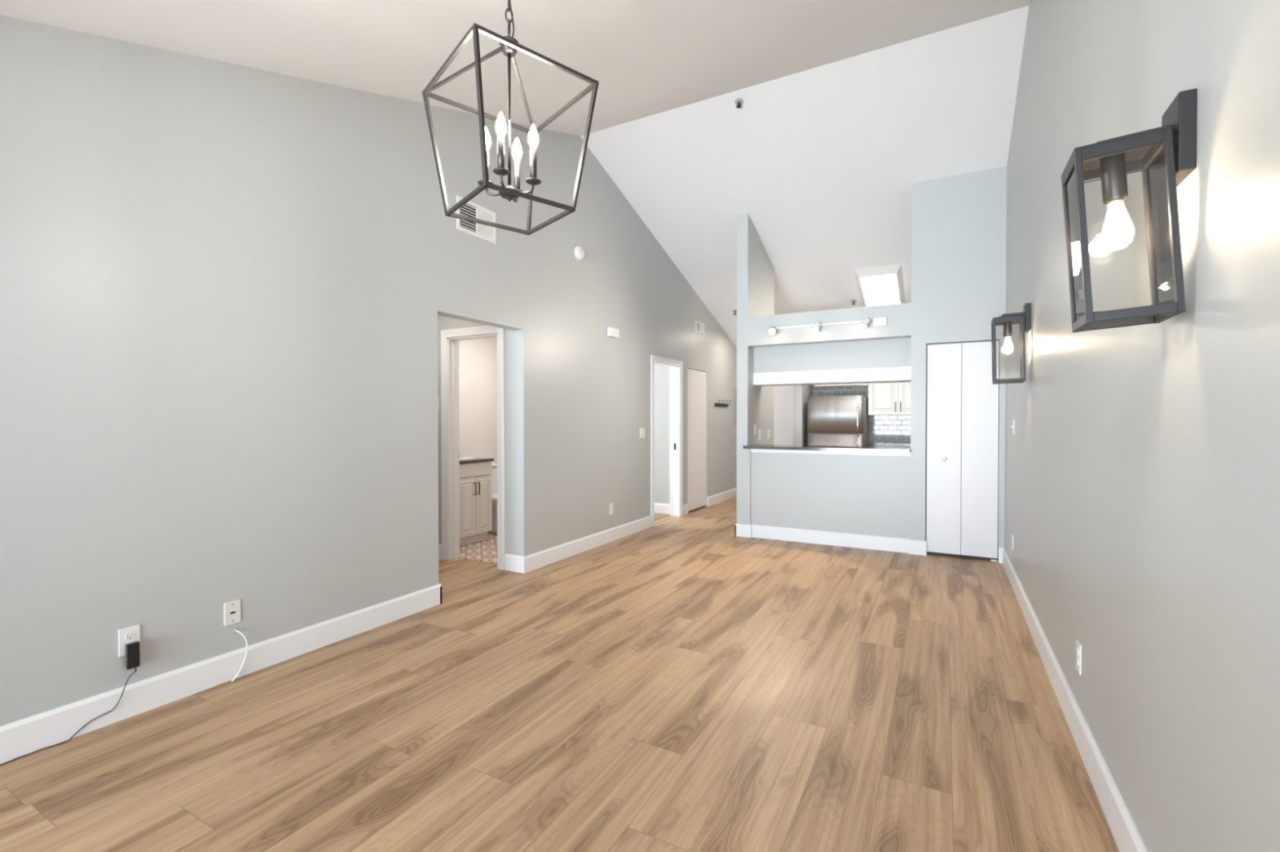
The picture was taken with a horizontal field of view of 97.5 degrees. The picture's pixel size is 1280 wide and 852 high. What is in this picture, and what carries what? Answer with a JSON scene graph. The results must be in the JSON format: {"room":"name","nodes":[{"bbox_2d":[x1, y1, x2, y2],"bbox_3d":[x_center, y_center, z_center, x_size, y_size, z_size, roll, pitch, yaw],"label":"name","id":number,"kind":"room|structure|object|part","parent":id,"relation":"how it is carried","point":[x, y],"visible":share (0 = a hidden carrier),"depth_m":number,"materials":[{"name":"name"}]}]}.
{"room":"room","nodes":[
{"label":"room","id":0,"kind":"room"},
{"bbox_2d":[0,15,737,726],"bbox_3d":[-1.227,-0.785,4.298,0.120,4.044,13.200,0,1,28],"label":"wall","id":1,"kind":"structure","parent":0,"point":[224,286],"depth_m":2.85,"materials":[{"name":"grey paint"}]},
{"bbox_2d":[118,624,140,657],"bbox_3d":[-2.189,0.921,2.406,0.009,0.116,0.072,0,1,28],"label":"wall outlet","id":2,"kind":"object","parent":1,"relation":"attached to","point":[131,634],"visible":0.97,"depth_m":2.40,"materials":[{"name":"white plastic"}]},
{"bbox_2d":[124,632,134,639],"bbox_3d":[-2.187,0.901,2.404,0.004,0.025,0.033,0,1,28],"label":"socket","id":3,"kind":"object","parent":2,"relation":"attached to","point":[128,636],"depth_m":2.40,"materials":[{"name":"white plastic"}]},
{"bbox_2d":[124,640,140,671],"bbox_3d":[-2.172,0.992,2.401,0.027,0.129,0.044,0,1,28],"label":"power adapter","id":4,"kind":"object","parent":2,"relation":"attached to","point":[131,649],"visible":1,"depth_m":2.39,"materials":[{"name":"black plastic"}]},
{"bbox_2d":[0,671,135,765],"bbox_3d":[-2.468,1.155,1.848,0.018,0.193,1.275,0,1,28],"label":"lead","id":5,"kind":"object","parent":4,"relation":"attached to","point":[134,672],"visible":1,"depth_m":2.25,"materials":[{"name":"black plastic"}]},
{"bbox_2d":[223,599,240,626],"bbox_3d":[-1.998,0.916,2.753,0.013,0.112,0.072,0,1,28],"label":"cable plate","id":6,"kind":"object","parent":1,"relation":"attached to","point":[232,610],"visible":1,"depth_m":2.75,"materials":[{"name":"white plastic"}]},
{"bbox_2d":[231,627,248,681],"bbox_3d":[-1.982,1.119,2.762,0.056,0.242,0.077,0,1,28],"label":"cable","id":7,"kind":"object","parent":1,"relation":"attached to","point":[235,630],"visible":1,"depth_m":2.77,"materials":[{"name":"white plastic"}]},
{"bbox_2d":[0,488,736,764],"bbox_3d":[-1.339,1.158,4.389,0.415,0.136,12.820,0,1,28],"label":"baseboard","id":8,"kind":"structure","parent":1,"relation":"attached to","point":[29,735],"depth_m":2.72,"materials":[{"name":"white paint"}]},
{"bbox_2d":[456,195,496,244],"bbox_3d":[-1.214,-1.530,4.180,0.008,0.240,0.394,0,1,28],"label":"air vent","id":9,"kind":"object","parent":1,"relation":"in","point":[488,233],"visible":0.84,"depth_m":4.17,"materials":[{"name":"white plastic"}]},
{"bbox_2d":[573,245,584,260],"bbox_3d":[-0.570,-1.646,5.327,0.045,0.132,0.132,0,1,28],"label":"smoke detector","id":10,"kind":"object","parent":1,"relation":"attached to","point":[579,252],"visible":1,"depth_m":5.30,"materials":[{"name":"white plastic"}]},
{"bbox_2d":[609,503,613,515],"bbox_3d":[-0.299,0.873,5.891,0.009,0.116,0.072,0,1,28],"label":"wall outlet","id":11,"kind":"object","parent":1,"relation":"attached to","point":[611,504],"visible":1,"depth_m":5.88,"materials":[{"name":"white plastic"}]},
{"bbox_2d":[607,327,619,337],"bbox_3d":[-0.278,-0.975,5.866,0.052,0.090,0.170,0,1,28],"label":"door chime","id":12,"kind":"object","parent":1,"relation":"attached to","point":[612,332],"visible":1,"depth_m":5.82,"materials":[{"name":"white plastic"}]},
{"bbox_2d":[640,427,644,438],"bbox_3d":[0.034,0.080,6.484,0.020,0.116,0.118,0,1,28],"label":"light switch","id":13,"kind":"object","parent":1,"relation":"attached to","point":[642,429],"visible":1,"depth_m":6.47,"materials":[{"name":"white plastic"}]},
{"bbox_2d":[650,355,683,527],"bbox_3d":[0.289,0.173,7.104,0.158,2.051,0.898,0,1,28],"label":"trim","id":14,"kind":"structure","parent":1,"relation":"attached to","point":[675,366],"depth_m":7.41,"materials":[{"name":"white paint"}]},
{"bbox_2d":[687,368,706,511],"bbox_3d":[0.811,0.189,7.959,0.063,1.957,0.706,0,1,28],"label":"door","id":15,"kind":"structure","parent":1,"relation":"in","point":[696,380],"depth_m":7.94,"materials":[{"name":"white paint"}]},
{"bbox_2d":[695,320,704,334],"bbox_3d":[0.859,-1.403,8.004,0.008,0.156,0.310,0,1,28],"label":"air vent","id":16,"kind":"object","parent":1,"relation":"in","point":[700,326],"visible":1,"depth_m":8.00,"materials":[{"name":"white plastic"}]},
{"bbox_2d":[714,400,730,407],"bbox_3d":[1.298,-0.353,8.758,0.072,0.106,0.570,0,1,28],"label":"hook rail","id":17,"kind":"object","parent":1,"relation":"attached to","point":[722,405],"visible":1,"depth_m":8.75,"materials":[{"name":"black metal"}]},
{"bbox_2d":[733,387,736,424],"bbox_3d":[1.637,-0.330,9.439,0.018,0.600,0.360,0,1,28],"label":"breaker panel","id":18,"kind":"object","parent":1,"relation":"attached to","point":[734,389],"visible":0.51,"depth_m":9.30,"materials":[{"name":"grey metal"}]},
{"bbox_3d":[1.641,-0.330,9.436,0.008,0.540,0.300,0,1,28],"label":"panel door","id":19,"kind":"part","parent":18,"relation":"part of","materials":[{"name":"grey metal"}]},
{"bbox_2d":[437,315,512,555],"bbox_3d":[-1.883,0.003,4.647,1.359,2.460,1.137,0,1,28],"label":"wall","id":20,"kind":"structure","parent":0,"point":[443,322],"depth_m":4.75,"materials":[{"name":"grey paint"}]},
{"bbox_2d":[440,325,504,569],"bbox_3d":[-1.451,0.177,4.984,0.742,2.086,0.139,0,1,28],"label":"trim","id":21,"kind":"structure","parent":20,"relation":"attached to","point":[450,339],"depth_m":5.08,"materials":[{"name":"white paint"}]},
{"bbox_2d":[438,543,522,573],"bbox_3d":[-1.576,1.152,4.994,1.380,0.136,0.015,0,1,28],"label":"baseboard","id":22,"kind":"structure","parent":20,"relation":"attached to","point":[513,563],"depth_m":4.71,"materials":[{"name":"white paint"}]},
{"bbox_2d":[458,337,497,462],"bbox_3d":[-1.391,-0.009,5.837,1.629,2.460,1.664,0,1,28],"label":"wall","id":23,"kind":"structure","parent":0,"point":[477,358],"depth_m":6.44,"materials":[{"name":"white paint"}]},
{"bbox_2d":[459,532,497,564],"bbox_3d":[-1.333,1.209,5.884,1.559,0.009,1.548,0,1,28],"label":"floor","id":24,"kind":"structure","parent":0,"point":[486,550],"depth_m":5.45,"materials":[{"name":"tile"}]},
{"bbox_2d":[459,457,493,546],"bbox_3d":[-1.880,0.697,5.836,0.533,1.016,0.494,0,1,28],"label":"bathroom vanity","id":25,"kind":"object","parent":24,"relation":"on","point":[475,477],"visible":0.37,"depth_m":5.73,"materials":[{"name":"white paint"}]},
{"bbox_3d":[-1.740,0.816,5.623,0.026,0.585,0.233,0,1,28],"label":"door","id":26,"kind":"part","parent":25,"relation":"part of","materials":[{"name":"white paint"}]},
{"bbox_3d":[-1.675,0.638,5.692,0.035,0.126,0.011,0,1,28],"label":"door pull","id":27,"kind":"part","parent":25,"relation":"part of","materials":[{"name":"brown metal"}]},
{"bbox_3d":[-1.686,0.445,5.726,0.019,0.135,0.470,0,1,28],"label":"drawer","id":28,"kind":"part","parent":25,"relation":"part of","materials":[{"name":"white paint"}]},
{"bbox_2d":[459,457,493,463],"bbox_3d":[-1.888,0.333,5.836,0.516,0.073,0.494,0,1,28],"label":"countertop","id":29,"kind":"structure","parent":25,"relation":"on","point":[477,460],"depth_m":5.73,"materials":[{"name":"stone"}]},
{"bbox_2d":[459,457,475,460],"bbox_3d":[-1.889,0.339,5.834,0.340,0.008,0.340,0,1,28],"label":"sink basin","id":30,"kind":"object","parent":29,"relation":"in","point":[460,458],"depth_m":5.86,"materials":[{"name":"white ceramic"}]},
{"bbox_3d":[-1.627,0.814,5.832,0.026,0.585,0.233,0,1,28],"label":"door","id":31,"kind":"part","parent":25,"relation":"part of","materials":[{"name":"white paint"}]},
{"bbox_2d":[487,462,497,534],"bbox_3d":[-1.534,0.816,6.301,0.692,0.770,0.440,0,1,28],"label":"toilet","id":32,"kind":"object","parent":24,"relation":"on","point":[494,464],"visible":0.23,"depth_m":6.25,"materials":[{"name":"white ceramic"}]},
{"bbox_3d":[-1.478,1.008,6.272,0.552,0.385,0.370,0,1,28],"label":"bowl","id":33,"kind":"part","parent":32,"relation":"part of","materials":[{"name":"white ceramic"}]},
{"bbox_3d":[-1.748,0.647,6.415,0.193,0.365,0.420,0,1,28],"label":"tank","id":34,"kind":"part","parent":32,"relation":"part of","materials":[{"name":"white ceramic"}]},
{"bbox_3d":[-1.746,0.447,6.412,0.209,0.035,0.440,0,1,28],"label":"tank lid","id":35,"kind":"part","parent":32,"relation":"part of","materials":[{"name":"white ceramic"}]},
{"bbox_3d":[-1.465,0.795,6.263,0.536,0.037,0.380,0,1,28],"label":"seat lid","id":36,"kind":"part","parent":32,"relation":"part of","materials":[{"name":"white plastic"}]},
{"bbox_2d":[0,0,1031,136],"bbox_3d":[-0.888,-2.008,1.065,3.786,1.733,7.862,0,1,28],"label":"ceiling","id":37,"kind":"structure","parent":0,"point":[646,58],"depth_m":3.10,"materials":[{"name":"white paint"}]},
{"bbox_2d":[422,0,599,235],"bbox_3d":[-0.420,-1.217,1.803,0.416,1.065,0.416,0,1,-40],"label":"pendant lantern","id":38,"kind":"object","parent":37,"relation":"hanging from","point":[508,46],"visible":1,"depth_m":1.79,"materials":[{"name":"grey metal"}]},
{"bbox_3d":[-0.664,-0.889,1.829,0.091,0.408,0.015,0,1,5],"label":"corner post","id":39,"kind":"part","parent":38,"relation":"part of","materials":[{"name":"grey metal"}]},
{"bbox_3d":[-0.574,-1.085,1.676,0.011,0.011,0.410,0,1,-40],"label":"rail","id":40,"kind":"part","parent":38,"relation":"part of","materials":[{"name":"grey metal"}]},
{"bbox_3d":[-0.533,-0.690,1.714,0.011,0.011,0.303,0,1,-40],"label":"rail","id":41,"kind":"part","parent":38,"relation":"part of","materials":[{"name":"grey metal"}]},
{"bbox_3d":[-0.548,-1.088,1.958,0.410,0.011,0.011,0,1,-40],"label":"rail","id":42,"kind":"part","parent":38,"relation":"part of","materials":[{"name":"grey metal"}]},
{"bbox_3d":[-0.443,-0.886,1.562,0.014,0.408,0.091,0,1,5],"label":"corner post","id":43,"kind":"part","parent":38,"relation":"part of","materials":[{"name":"grey metal"}]},
{"bbox_3d":[-0.514,-0.692,1.921,0.303,0.011,0.011,0,1,-40],"label":"rail","id":44,"kind":"part","parent":38,"relation":"part of","materials":[{"name":"grey metal"}]},
{"bbox_3d":[-0.499,-0.929,1.813,0.033,0.078,0.033,0,1,28],"label":"candle bulb","id":45,"kind":"part","parent":38,"relation":"part of","materials":[{"name":"white glass"}]},
{"bbox_3d":[-0.474,-0.761,1.812,0.059,0.036,0.009,0,1,5],"label":"candle arm","id":46,"kind":"part","parent":38,"relation":"part of","materials":[{"name":"grey metal"}]},
{"bbox_3d":[-0.428,-0.928,1.727,0.033,0.078,0.033,0,1,28],"label":"candle bulb","id":47,"kind":"part","parent":38,"relation":"part of","materials":[{"name":"white glass"}]},
{"bbox_3d":[-0.425,-0.760,1.754,0.009,0.036,0.059,0,1,5],"label":"candle arm","id":48,"kind":"part","parent":38,"relation":"part of","materials":[{"name":"grey metal"}]},
{"bbox_3d":[-0.420,-0.984,1.805,0.011,0.432,0.011,0,1,28],"label":"stem","id":49,"kind":"part","parent":38,"relation":"part of","materials":[{"name":"grey metal"}]},
{"bbox_3d":[-0.420,-1.473,1.800,0.020,0.460,0.020,0,1,22],"label":"chain","id":50,"kind":"part","parent":38,"relation":"part of","materials":[{"name":"grey metal"}]},
{"bbox_3d":[-0.413,-0.930,1.884,0.033,0.078,0.033,0,1,28],"label":"candle bulb","id":51,"kind":"part","parent":38,"relation":"part of","materials":[{"name":"white glass"}]},
{"bbox_3d":[-0.367,-0.761,1.802,0.059,0.036,0.009,0,1,5],"label":"candle arm","id":52,"kind":"part","parent":38,"relation":"part of","materials":[{"name":"grey metal"}]},
{"bbox_3d":[-0.397,-0.891,2.050,0.014,0.408,0.091,0,1,5],"label":"corner post","id":53,"kind":"part","parent":38,"relation":"part of","materials":[{"name":"grey metal"}]},
{"bbox_3d":[-0.327,-0.690,1.695,0.303,0.011,0.011,0,1,-40],"label":"rail","id":54,"kind":"part","parent":38,"relation":"part of","materials":[{"name":"grey metal"}]},
{"bbox_3d":[-0.342,-0.929,1.798,0.033,0.078,0.033,0,1,28],"label":"candle bulb","id":55,"kind":"part","parent":38,"relation":"part of","materials":[{"name":"white glass"}]},
{"bbox_3d":[-0.293,-1.085,1.650,0.410,0.011,0.011,0,1,-40],"label":"rail","id":56,"kind":"part","parent":38,"relation":"part of","materials":[{"name":"grey metal"}]},
{"bbox_3d":[-0.307,-0.692,1.901,0.011,0.011,0.303,0,1,-40],"label":"rail","id":57,"kind":"part","parent":38,"relation":"part of","materials":[{"name":"grey metal"}]},
{"bbox_3d":[-0.266,-1.088,1.931,0.011,0.011,0.410,0,1,-40],"label":"rail","id":58,"kind":"part","parent":38,"relation":"part of","materials":[{"name":"grey metal"}]},
{"bbox_3d":[-0.176,-0.888,1.783,0.091,0.408,0.015,0,1,5],"label":"corner post","id":59,"kind":"part","parent":38,"relation":"part of","materials":[{"name":"grey metal"}]},
{"bbox_2d":[0,496,1119,851],"bbox_3d":[-0.220,1.231,3.829,5.175,0.001,13.100,0,1,28],"label":"floor","id":60,"kind":"structure","parent":0,"point":[685,683],"depth_m":2.28,"materials":[{"name":"brown wood"}]},
{"bbox_2d":[807,395,868,446],"bbox_3d":[2.875,0.382,8.148,0.755,1.612,0.781,0,1,28],"label":"refrigerator","id":61,"kind":"object","parent":60,"relation":"on","point":[832,420],"visible":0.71,"depth_m":7.86,"materials":[{"name":"grey metal"}]},
{"bbox_3d":[2.735,-0.160,7.884,0.755,0.524,0.070,0,1,28],"label":"freezer door","id":62,"kind":"part","parent":61,"relation":"part of","materials":[{"name":"silver metal"}]},
{"bbox_3d":[2.986,-0.115,7.681,0.022,0.405,0.074,0,1,28],"label":"door handle","id":63,"kind":"part","parent":61,"relation":"part of","materials":[{"name":"silver metal"}]},
{"bbox_3d":[3.890,0.750,7.684,1.410,0.885,0.635,0,1,28],"label":"base cabinet","id":64,"kind":"object","parent":60,"relation":"on","visible":0},
{"bbox_2d":[865,444,910,447],"bbox_3d":[3.894,0.290,7.690,1.428,0.032,0.628,0,1,28],"label":"countertop","id":65,"kind":"structure","parent":64,"relation":"on","point":[870,445],"depth_m":7.71,"materials":[{"name":"stone"}]},
{"bbox_2d":[653,364,669,504],"bbox_3d":[-0.976,-0.026,7.526,2.509,2.460,1.700,0,1,28],"label":"wall","id":66,"kind":"structure","parent":0,"point":[661,374],"depth_m":7.64,"materials":[{"name":"grey paint"}]},
{"bbox_2d":[653,502,669,514],"bbox_3d":[-0.600,1.120,8.126,2.409,0.136,0.015,0,1,28],"label":"baseboard","id":67,"kind":"structure","parent":66,"relation":"attached to","point":[658,508],"depth_m":7.63,"materials":[{"name":"white paint"}]},
{"bbox_2d":[653,512,669,521],"bbox_3d":[-0.942,1.195,7.497,2.408,0.005,1.460,0,1,28],"label":"floor","id":68,"kind":"structure","parent":0,"point":[657,517],"depth_m":7.42,"materials":[{"name":"brown wood"}]},
{"bbox_2d":[736,213,774,524],"bbox_3d":[1.383,-0.573,6.579,0.154,3.574,1.074,0,1,28],"label":"wall","id":69,"kind":"structure","parent":0,"point":[755,269],"depth_m":6.14,"materials":[{"name":"grey paint"}]},
{"bbox_2d":[754,424,756,435],"bbox_3d":[1.301,0.041,6.325,0.009,0.116,0.072,0,1,28],"label":"wall outlet","id":70,"kind":"object","parent":69,"relation":"attached to","point":[755,425],"visible":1,"depth_m":6.32,"materials":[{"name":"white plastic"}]},
{"bbox_2d":[758,429,760,439],"bbox_3d":[1.387,0.100,6.484,0.009,0.116,0.072,0,1,28],"label":"wall outlet","id":71,"kind":"object","parent":69,"relation":"attached to","point":[759,430],"visible":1,"depth_m":6.47,"materials":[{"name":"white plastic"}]},
{"bbox_2d":[793,385,812,445],"bbox_3d":[2.612,-0.214,8.717,0.120,2.812,1.420,0,1,28],"label":"wall","id":72,"kind":"structure","parent":0,"point":[801,393],"depth_m":8.11,"materials":[{"name":"grey paint"}]},
{"bbox_2d":[580,5,1029,347],"bbox_3d":[2.282,-1.977,6.912,3.786,1.914,5.438,0,1,28],"label":"ceiling","id":73,"kind":"structure","parent":0,"point":[824,162],"depth_m":5.23,"materials":[{"name":"white paint"}]},
{"bbox_2d":[734,97,743,108],"bbox_3d":[0.834,-2.706,4.716,0.070,0.066,0.070,0,1,-15],"label":"sprinkler","id":74,"kind":"object","parent":73,"relation":"attached to","point":[739,101],"visible":1,"depth_m":4.70,"materials":[{"name":"grey metal"}]},
{"bbox_2d":[850,299,856,305],"bbox_3d":[2.840,-1.645,7.459,0.070,0.066,0.070,0,1,-15],"label":"sprinkler","id":75,"kind":"object","parent":73,"relation":"attached to","point":[851,300],"visible":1,"depth_m":7.45,"materials":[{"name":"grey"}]},
{"bbox_2d":[853,263,906,306],"bbox_3d":[3.030,-1.739,7.065,0.534,0.312,0.926,0,1,28],"label":"skylight","id":76,"kind":"object","parent":73,"relation":"attached to","point":[880,285],"visible":0.9,"depth_m":6.94,"materials":[{"name":"white glass"}]},
{"bbox_2d":[753,337,911,373],"bbox_3d":[2.043,-0.836,6.021,1.596,0.510,0.314,0,1,28],"label":"wall","id":77,"kind":"structure","parent":0,"point":[892,352],"depth_m":5.85,"materials":[{"name":"grey paint"}]},
{"bbox_2d":[747,165,1006,561],"bbox_3d":[2.378,-0.566,5.828,2.371,3.574,0.700,0,1,28],"label":"wall","id":78,"kind":"structure","parent":0,"point":[958,271],"depth_m":5.31,"materials":[{"name":"grey paint"}]},
{"bbox_2d":[742,444,910,453],"bbox_3d":[1.929,0.230,5.846,1.614,0.030,0.488,0,1,28],"label":"countertop","id":79,"kind":"structure","parent":78,"relation":"on","point":[801,447],"depth_m":5.65,"materials":[{"name":"stone"}]},
{"bbox_2d":[768,316,887,334],"bbox_3d":[1.855,-1.000,5.623,1.129,0.107,0.150,0,1,28],"label":"track light","id":80,"kind":"object","parent":78,"relation":"attached to","point":[877,322],"visible":1,"depth_m":5.60,"materials":[{"name":"white plastic"}]},
{"bbox_2d":[750,448,910,456],"bbox_3d":[1.893,0.267,5.723,1.566,0.041,0.022,0,1,28],"label":"trim","id":81,"kind":"structure","parent":78,"relation":"attached to","point":[795,451],"depth_m":5.68,"materials":[{"name":"white paint"}]},
{"bbox_2d":[734,523,926,555],"bbox_3d":[2.127,1.140,6.193,1.876,0.136,1.104,0,1,28],"label":"baseboard","id":82,"kind":"structure","parent":78,"relation":"attached to","point":[908,546],"depth_m":5.68,"materials":[{"name":"white paint"}]},
{"bbox_2d":[753,366,911,386],"bbox_3d":[2.044,-0.523,6.026,1.596,0.132,0.330,0,1,28],"label":"trim","id":83,"kind":"structure","parent":78,"relation":"attached to","point":[886,375],"depth_m":5.86,"materials":[{"name":"white paint"}]},
{"bbox_2d":[925,340,999,559],"bbox_3d":[2.978,0.223,5.203,0.582,1.990,0.010,0,1,28],"label":"lining","id":84,"kind":"object","parent":78,"relation":"attached to","point":[927,553],"visible":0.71,"depth_m":5.29,"materials":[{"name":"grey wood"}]},
{"bbox_2d":[926,341,999,561],"bbox_3d":[2.956,0.226,5.157,0.571,1.980,0.065,0,1,28],"label":"door","id":85,"kind":"structure","parent":78,"relation":"in","point":[962,508],"depth_m":5.15,"materials":[{"name":"white paint"}]},
{"bbox_2d":[1004,0,1279,851],"bbox_3d":[1.996,-0.768,2.550,0.120,4.044,13.200,0,1,28],"label":"wall","id":86,"kind":"structure","parent":0,"point":[1142,462],"depth_m":1.40,"materials":[{"name":"grey paint"}]},
{"bbox_2d":[991,302,1031,384],"bbox_3d":[2.389,-0.525,3.616,0.203,0.497,0.168,0,1,28],"label":"wall lantern","id":87,"kind":"object","parent":86,"relation":"attached to","point":[1024,319],"visible":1,"depth_m":3.59,"materials":[{"name":"black metal"}]},
{"bbox_3d":[2.309,-0.481,3.660,0.011,0.363,0.142,0,1,28],"label":"glass pane","id":88,"kind":"part","parent":87,"relation":"part of","materials":[{"name":"clear glass"}]},
{"bbox_3d":[2.377,-0.517,3.623,0.061,0.113,0.061,0,1,28],"label":"bulb glass","id":89,"kind":"part","parent":87,"relation":"part of","materials":[{"name":"white glass"}]},
{"bbox_3d":[2.400,-0.710,3.608,0.121,0.030,0.060,0,1,28],"label":"arm","id":90,"kind":"part","parent":87,"relation":"part of","materials":[{"name":"black metal"}]},
{"bbox_3d":[2.446,-0.483,3.586,0.011,0.363,0.142,0,1,28],"label":"glass pane","id":91,"kind":"part","parent":87,"relation":"part of","materials":[{"name":"clear glass"}]},
{"bbox_3d":[2.465,-0.687,3.573,0.030,0.172,0.112,0,1,28],"label":"wall plate","id":92,"kind":"part","parent":87,"relation":"part of","materials":[{"name":"black metal"}]},
{"bbox_2d":[1011,533,1013,550],"bbox_3d":[2.893,0.901,4.356,0.009,0.116,0.072,0,1,28],"label":"wall outlet","id":93,"kind":"object","parent":86,"relation":"attached to","point":[1012,535],"visible":1,"depth_m":4.33,"materials":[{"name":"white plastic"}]},
{"bbox_2d":[1011,419,1014,435],"bbox_3d":[2.878,0.008,4.332,0.020,0.116,0.072,0,1,28],"label":"light switch","id":94,"kind":"object","parent":86,"relation":"attached to","point":[1013,426],"visible":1,"depth_m":4.32,"materials":[{"name":"white plastic"}]},
{"bbox_3d":[2.884,0.008,4.329,0.006,0.116,0.072,0,1,28],"label":"plate","id":95,"kind":"part","parent":94,"relation":"part of","materials":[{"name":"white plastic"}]},
{"bbox_2d":[998,547,1147,851],"bbox_3d":[1.045,1.192,0.987,0.043,0.136,9.111,0,1,28],"label":"baseboard","id":96,"kind":"structure","parent":86,"relation":"attached to","point":[1126,837],"depth_m":2.09,"materials":[{"name":"white paint"}]},
{"bbox_2d":[1075,639,1081,675],"bbox_3d":[1.735,0.915,2.222,0.009,0.116,0.072,0,1,28],"label":"wall outlet","id":97,"kind":"object","parent":86,"relation":"attached to","point":[1078,647],"visible":1,"depth_m":2.20,"materials":[{"name":"white plastic"}]},
{"bbox_2d":[1061,88,1196,333],"bbox_3d":[1.143,-0.484,1.329,0.212,0.490,0.168,0,1,28],"label":"wall lantern","id":98,"kind":"object","parent":86,"relation":"attached to","point":[1166,155],"visible":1,"depth_m":1.30,"materials":[{"name":"black metal"}]},
{"bbox_3d":[1.067,-0.439,1.371,0.025,0.354,0.142,0,1,28],"label":"glass pane","id":99,"kind":"part","parent":98,"relation":"part of","materials":[{"name":"clear glass"}]},
{"bbox_3d":[1.136,-0.475,1.334,0.061,0.114,0.061,0,1,28],"label":"bulb glass","id":100,"kind":"part","parent":98,"relation":"part of","materials":[{"name":"white glass"}]},
{"bbox_3d":[1.154,-0.668,1.322,0.129,0.036,0.060,0,1,28],"label":"arm","id":101,"kind":"part","parent":98,"relation":"part of","materials":[{"name":"black metal"}]},
{"bbox_3d":[1.174,-0.444,1.402,0.167,0.363,0.003,0,1,28],"label":"glass pane","id":102,"kind":"part","parent":98,"relation":"part of","materials":[{"name":"clear glass"}]},
{"bbox_3d":[1.206,-0.448,1.296,0.025,0.354,0.142,0,1,28],"label":"glass pane","id":103,"kind":"part","parent":98,"relation":"part of","materials":[{"name":"clear glass"}]},
{"bbox_3d":[1.099,-0.443,1.265,0.167,0.363,0.003,0,1,28],"label":"glass pane","id":104,"kind":"part","parent":98,"relation":"part of","materials":[{"name":"clear glass"}]},
{"bbox_3d":[1.211,-0.642,1.262,0.030,0.172,0.112,0,1,28],"label":"wall plate","id":105,"kind":"part","parent":98,"relation":"part of","materials":[{"name":"black metal"}]},
{"bbox_3d":[3.708,-0.084,8.227,2.275,2.562,0.120,0,1,28],"label":"wall","id":106,"kind":"structure","parent":0,"visible":0},
{"bbox_2d":[814,383,868,387],"bbox_3d":[3.002,-0.761,8.319,0.740,0.345,0.356,0,1,28],"label":"upper cabinet","id":107,"kind":"object","parent":106,"relation":"attached to","point":[846,384],"visible":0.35,"depth_m":8.23,"materials":[{"name":"white paint"}]},
{"bbox_3d":[2.761,-0.761,8.263,0.366,0.341,0.026,0,1,28],"label":"door","id":108,"kind":"part","parent":107,"relation":"part of","materials":[{"name":"white paint"}]},
{"bbox_3d":[3.087,-0.759,8.086,0.366,0.341,0.026,0,1,28],"label":"door","id":109,"kind":"part","parent":107,"relation":"part of","materials":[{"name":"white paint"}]},
{"bbox_2d":[812,386,911,444],"bbox_3d":[3.677,-0.172,8.169,2.275,0.880,0.010,0,1,28],"label":"backsplash","id":110,"kind":"structure","parent":106,"relation":"attached to","point":[882,429],"depth_m":8.24,"materials":[{"name":"white tile"}]},
{"bbox_2d":[868,382,911,415],"bbox_3d":[3.668,-0.543,7.944,0.780,0.775,0.384,0,1,28],"label":"upper cabinet","id":111,"kind":"object","parent":106,"relation":"attached to","point":[884,398],"visible":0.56,"depth_m":7.85,"materials":[{"name":"white paint"}]},
{"bbox_3d":[3.425,-0.542,7.905,0.386,0.771,0.026,0,1,28],"label":"door","id":112,"kind":"part","parent":111,"relation":"part of","materials":[{"name":"white paint"}]},
{"bbox_3d":[3.768,-0.540,7.719,0.386,0.771,0.026,0,1,28],"label":"door","id":113,"kind":"part","parent":111,"relation":"part of","materials":[{"name":"white paint"}]},
{"bbox_3d":[3.476,-0.067,9.132,3.786,2.510,0.130,0,1,28],"label":"wall","id":114,"kind":"structure","parent":0,"visible":0},
{"bbox_2d":[773,385,793,444],"bbox_3d":[2.434,0.120,9.605,0.996,2.106,0.035,0,1,28],"label":"door","id":115,"kind":"structure","parent":114,"relation":"in","point":[783,395],"depth_m":9.57,"materials":[{"name":"white paint"}]}
]}

